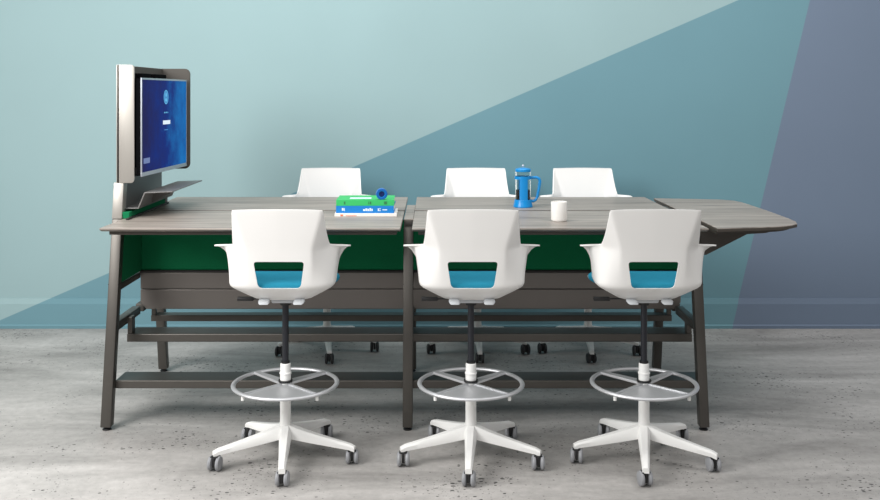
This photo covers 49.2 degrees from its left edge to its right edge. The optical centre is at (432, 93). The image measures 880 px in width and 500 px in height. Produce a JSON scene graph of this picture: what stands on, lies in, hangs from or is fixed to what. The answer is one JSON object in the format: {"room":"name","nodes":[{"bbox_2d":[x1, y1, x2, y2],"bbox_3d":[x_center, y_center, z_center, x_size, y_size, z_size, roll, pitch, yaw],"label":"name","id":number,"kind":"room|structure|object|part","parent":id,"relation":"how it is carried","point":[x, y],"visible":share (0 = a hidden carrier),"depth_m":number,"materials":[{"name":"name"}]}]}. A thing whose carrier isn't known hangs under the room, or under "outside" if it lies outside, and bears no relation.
{"room":"office meeting room","nodes":[
{"label":"office meeting room","id":0,"kind":"room"},
{"bbox_2d":[0,0,879,297],"bbox_3d":[0.000,-0.330,7.330,14.000,4.200,0.140,0,0,0],"label":"wall","id":1,"kind":"structure","parent":0,"point":[773,106],"depth_m":7.26,"materials":[{"name":"teal paint"}]},
{"bbox_2d":[0,298,879,328],"bbox_3d":[0.000,1.657,7.249,14.000,0.227,0.026,0,0,0],"label":"baseboard","id":2,"kind":"structure","parent":1,"relation":"attached to","point":[15,313],"depth_m":7.25,"materials":[{"name":"paint"}]},
{"bbox_2d":[0,329,879,499],"bbox_3d":[0.000,1.820,2.950,14.000,0.100,8.900,0,0,0],"label":"floor","id":3,"kind":"structure","parent":0,"point":[794,414],"depth_m":5.13,"materials":[{"name":"concrete"}]},
{"bbox_2d":[207,209,357,485],"bbox_3d":[-0.708,1.149,4.638,0.702,1.240,0.673,0,0,0],"label":"stool","id":4,"kind":"object","parent":3,"relation":"on","point":[258,235],"visible":1,"depth_m":4.49,"materials":[{"name":"white plastic"}]},
{"bbox_3d":[-0.861,1.001,4.692,0.190,0.018,0.025,0,0,0],"label":"height lever","id":5,"kind":"part","parent":4,"relation":"part of","materials":[{"name":"black plastic"}]},
{"bbox_3d":[-0.837,1.651,4.795,0.060,0.111,0.338,0,0,-42],"label":"leg","id":6,"kind":"part","parent":4,"relation":"part of","materials":[{"name":"white paint"}]},
{"bbox_3d":[-0.719,1.407,4.497,0.245,0.006,0.246,0,0,-43],"label":"plate","id":7,"kind":"part","parent":4,"relation":"part of","materials":[{"name":"silver metal"}]},
{"bbox_2d":[255,271,339,287],"bbox_3d":[-0.716,0.912,4.696,0.507,0.056,0.416,0,0,0],"label":"seat cushion","id":8,"kind":"object","parent":4,"relation":"on","point":[265,279],"depth_m":4.52,"materials":[{"name":"blue fabric"}]},
{"bbox_2d":[275,168,378,363],"bbox_3d":[-0.718,1.149,6.625,0.694,1.240,0.722,0,0,0],"label":"stool","id":9,"kind":"object","parent":3,"relation":"on","point":[314,182],"visible":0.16,"depth_m":6.86,"materials":[{"name":"white paint"}]},
{"bbox_2d":[99,197,796,430],"bbox_3d":[0.101,1.225,5.600,3.698,1.090,1.480,0,0,0],"label":"table","id":10,"kind":"object","parent":3,"relation":"on","point":[172,249],"visible":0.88,"depth_m":5.57,"materials":[{"name":"grey wood"}]},
{"bbox_3d":[-1.720,1.216,5.158,0.055,1.071,0.243,0,0,0],"label":"leg","id":11,"kind":"part","parent":10,"relation":"part of","materials":[{"name":"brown metal"}]},
{"bbox_2d":[112,65,201,219],"bbox_3d":[-1.589,0.260,5.625,0.318,0.840,0.910,0,0,0],"label":"monitor stand","id":12,"kind":"object","parent":10,"relation":"on","point":[134,196],"visible":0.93,"depth_m":5.25,"materials":[{"name":"beige metal"}]},
{"bbox_3d":[-1.720,0.582,5.269,0.055,0.194,0.098,0,0,0],"label":"post","id":13,"kind":"part","parent":12,"relation":"part of","materials":[{"name":"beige metal"}]},
{"bbox_3d":[-1.707,0.575,5.655,0.014,0.210,0.730,0,0,0],"label":"tower panel","id":14,"kind":"part","parent":12,"relation":"part of","materials":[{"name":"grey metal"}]},
{"bbox_3d":[-1.647,0.675,5.570,0.015,0.010,0.800,0,0,0],"label":"trim","id":15,"kind":"part","parent":12,"relation":"part of","materials":[{"name":"green"}]},
{"bbox_2d":[135,73,186,176],"bbox_3d":[-1.627,0.168,5.653,0.112,0.570,0.801,0,0,3],"label":"monitor","id":16,"kind":"object","parent":12,"relation":"attached to","point":[160,102],"visible":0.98,"depth_m":5.54,"materials":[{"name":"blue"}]},
{"bbox_2d":[125,180,201,208],"bbox_3d":[-1.565,0.583,5.610,0.270,0.097,0.680,0,0,0],"label":"tray","id":17,"kind":"object","parent":12,"relation":"on","point":[143,194],"depth_m":5.50,"materials":[{"name":"grey metal"}]},
{"bbox_3d":[-1.720,1.238,6.045,0.055,1.027,0.235,0,0,0],"label":"leg","id":18,"kind":"part","parent":10,"relation":"part of","materials":[{"name":"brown metal"}]},
{"bbox_3d":[-0.923,0.711,5.248,1.474,0.022,0.656,0,0,0],"label":"underside frame","id":19,"kind":"part","parent":10,"relation":"part of","materials":[{"name":"grey metal"}]},
{"bbox_2d":[335,208,397,216],"bbox_3d":[-0.375,0.671,5.452,0.345,0.017,0.247,0,0,-1],"label":"book","id":20,"kind":"object","parent":10,"relation":"on","point":[396,209],"visible":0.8,"depth_m":5.33,"materials":[{"name":"white paper"}]},
{"bbox_2d":[336,201,395,212],"bbox_3d":[-0.378,0.643,5.461,0.322,0.040,0.242,0,0,1],"label":"book","id":21,"kind":"object","parent":20,"relation":"on","point":[339,209],"visible":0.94,"depth_m":5.34,"materials":[{"name":"blue paper"}]},
{"bbox_2d":[342,208,386,210],"bbox_3d":[-0.381,0.643,5.340,0.252,0.016,0.002,0,0,0],"label":"print","id":22,"kind":"object","parent":21,"relation":"on","point":[343,209],"depth_m":5.34},
{"bbox_2d":[336,195,394,205],"bbox_3d":[-0.380,0.606,5.465,0.322,0.034,0.242,0,0,-1],"label":"book","id":23,"kind":"object","parent":21,"relation":"on","point":[342,200],"visible":1,"depth_m":5.35,"materials":[{"name":"green paper"}]},
{"bbox_2d":[350,197,371,198],"bbox_3d":[-0.409,0.589,5.436,0.120,0.001,0.060,0,0,-1],"label":"print","id":24,"kind":"object","parent":23,"relation":"on","point":[350,197],"depth_m":5.44,"materials":[{"name":"white paper"}]},
{"bbox_2d":[376,188,386,199],"bbox_3d":[-0.287,0.558,5.366,0.063,0.063,0.036,0,0,-7],"label":"tape roll","id":25,"kind":"object","parent":23,"relation":"on","point":[381,193],"visible":1,"depth_m":5.35,"materials":[{"name":"blue plastic"}]},
{"bbox_3d":[-0.130,1.083,5.600,3.136,0.095,0.060,0,0,0],"label":"spine panel","id":26,"kind":"part","parent":10,"relation":"part of","materials":[{"name":"grey metal"}]},
{"bbox_3d":[-0.122,1.550,5.202,3.145,0.043,0.165,0,0,0],"label":"foot rail","id":27,"kind":"part","parent":10,"relation":"part of","materials":[{"name":"brown metal"}]},
{"bbox_3d":[-0.134,1.238,5.155,0.053,1.027,0.235,0,0,0],"label":"leg","id":28,"kind":"part","parent":10,"relation":"part of","materials":[{"name":"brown metal"}]},
{"bbox_3d":[-0.130,1.030,5.600,3.140,0.013,0.068,0,0,0],"label":"spine trim","id":29,"kind":"part","parent":10,"relation":"part of","materials":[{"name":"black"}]},
{"bbox_2d":[127,327,691,341],"bbox_3d":[-0.130,1.355,5.410,3.140,0.044,0.160,0,0,0],"label":"crossbar","id":30,"kind":"object","parent":10,"relation":"attached to","point":[138,334],"depth_m":5.33,"materials":[{"name":"grey metal"}]},
{"bbox_3d":[-0.130,1.191,5.600,3.136,0.114,0.060,0,0,0],"label":"spine panel","id":31,"kind":"part","parent":10,"relation":"part of","materials":[{"name":"grey metal"}]},
{"bbox_3d":[-0.130,1.351,5.825,3.140,0.038,0.080,0,0,0],"label":"rail","id":32,"kind":"part","parent":10,"relation":"part of","materials":[{"name":"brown metal"}]},
{"bbox_3d":[-0.134,1.238,6.045,0.053,1.027,0.235,0,0,0],"label":"leg","id":33,"kind":"part","parent":10,"relation":"part of","materials":[{"name":"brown metal"}]},
{"bbox_2d":[513,165,540,207],"bbox_3d":[0.560,0.552,5.770,0.156,0.256,0.116,0,0,29],"label":"press","id":34,"kind":"object","parent":10,"relation":"on","point":[523,177],"visible":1,"depth_m":5.74,"materials":[{"name":"blue plastic"}]},
{"bbox_3d":[0.542,0.455,5.780,0.094,0.026,0.094,0,0,0],"label":"lid","id":35,"kind":"part","parent":34,"relation":"part of","materials":[{"name":"blue plastic"}]},
{"bbox_3d":[0.621,0.574,5.780,0.064,0.160,0.018,0,0,0],"label":"handle","id":36,"kind":"part","parent":34,"relation":"part of","materials":[{"name":"blue plastic"}]},
{"bbox_2d":[551,201,566,221],"bbox_3d":[0.675,0.628,5.158,0.087,0.104,0.123,0,0,0],"label":"mug","id":37,"kind":"object","parent":10,"relation":"on","point":[558,208],"visible":1,"depth_m":5.10,"materials":[{"name":"white ceramic"}]},
{"bbox_3d":[0.650,0.711,5.248,1.452,0.022,0.656,0,0,0],"label":"underside frame","id":38,"kind":"part","parent":10,"relation":"part of","materials":[{"name":"grey metal"}]},
{"bbox_3d":[1.427,1.238,6.045,0.051,1.027,0.235,0,0,0],"label":"leg","id":39,"kind":"part","parent":10,"relation":"part of","materials":[{"name":"brown metal"}]},
{"bbox_3d":[1.427,1.238,5.155,0.051,1.027,0.235,0,0,0],"label":"leg","id":40,"kind":"part","parent":10,"relation":"part of","materials":[{"name":"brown metal"}]},
{"bbox_3d":[1.680,0.706,5.566,0.472,0.016,1.325,0,0,0],"label":"underside frame","id":41,"kind":"part","parent":10,"relation":"part of","materials":[{"name":"grey"}]},
{"bbox_2d":[397,209,544,486],"bbox_3d":[0.178,1.150,4.633,0.710,1.241,0.681,0,0,0],"label":"stool","id":42,"kind":"object","parent":3,"relation":"on","point":[451,235],"visible":1,"depth_m":4.49,"materials":[{"name":"white paint"}]},
{"bbox_3d":[0.039,1.001,4.692,0.190,0.018,0.025,0,0,0],"label":"height lever","id":43,"kind":"part","parent":42,"relation":"part of","materials":[{"name":"black plastic"}]},
{"bbox_3d":[0.181,1.407,4.497,0.245,0.006,0.246,0,0,-43],"label":"plate","id":44,"kind":"part","parent":42,"relation":"part of","materials":[{"name":"silver metal"}]},
{"bbox_2d":[449,271,495,287],"bbox_3d":[0.184,0.912,4.696,0.507,0.056,0.416,0,0,0],"label":"seat cushion","id":45,"kind":"object","parent":42,"relation":"on","point":[458,279],"depth_m":4.58,"materials":[{"name":"blue fabric"}]},
{"bbox_3d":[0.300,1.651,4.799,0.060,0.111,0.338,0,0,40],"label":"leg","id":46,"kind":"part","parent":42,"relation":"part of","materials":[{"name":"white paint"}]},
{"bbox_2d":[426,168,530,362],"bbox_3d":[0.308,1.150,6.608,0.709,1.241,0.661,0,0,0],"label":"stool","id":47,"kind":"object","parent":3,"relation":"on","point":[460,182],"visible":0.21,"depth_m":6.86,"materials":[{"name":"white paint"}]},
{"bbox_2d":[537,168,640,362],"bbox_3d":[1.063,1.149,6.617,0.698,1.240,0.676,0,0,0],"label":"stool","id":48,"kind":"object","parent":3,"relation":"on","point":[567,182],"visible":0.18,"depth_m":6.86,"materials":[{"name":"white paint"}]},
{"bbox_2d":[570,209,721,485],"bbox_3d":[1.003,1.149,4.646,0.693,1.240,0.686,0,0,0],"label":"stool","id":49,"kind":"object","parent":3,"relation":"on","point":[631,235],"visible":1,"depth_m":4.49,"materials":[{"name":"white paint"}]},
{"bbox_3d":[0.879,1.001,4.692,0.190,0.018,0.025,0,0,0],"label":"height lever","id":50,"kind":"part","parent":49,"relation":"part of","materials":[{"name":"black plastic"}]},
{"bbox_2d":[588,271,676,287],"bbox_3d":[1.024,0.912,4.696,0.507,0.056,0.416,0,0,0],"label":"seat cushion","id":51,"kind":"object","parent":49,"relation":"on","point":[638,279],"depth_m":4.53,"materials":[{"name":"blue fabric"}]},
{"bbox_3d":[1.021,1.407,4.497,0.245,0.006,0.246,0,0,-43],"label":"plate","id":52,"kind":"part","parent":49,"relation":"part of","materials":[{"name":"silver metal"}]},
{"bbox_3d":[1.157,1.651,4.784,0.338,0.111,0.060,0,0,-43],"label":"leg","id":53,"kind":"part","parent":49,"relation":"part of","materials":[{"name":"white paint"}]},
{"bbox_2d":[513,200,532,207],"bbox_3d":[0.542,0.657,5.780,0.116,0.046,0.116,0,0,0],"label":"base","id":54,"kind":"object","parent":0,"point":[517,203],"depth_m":5.73,"materials":[{"name":"blue plastic"}]}
]}

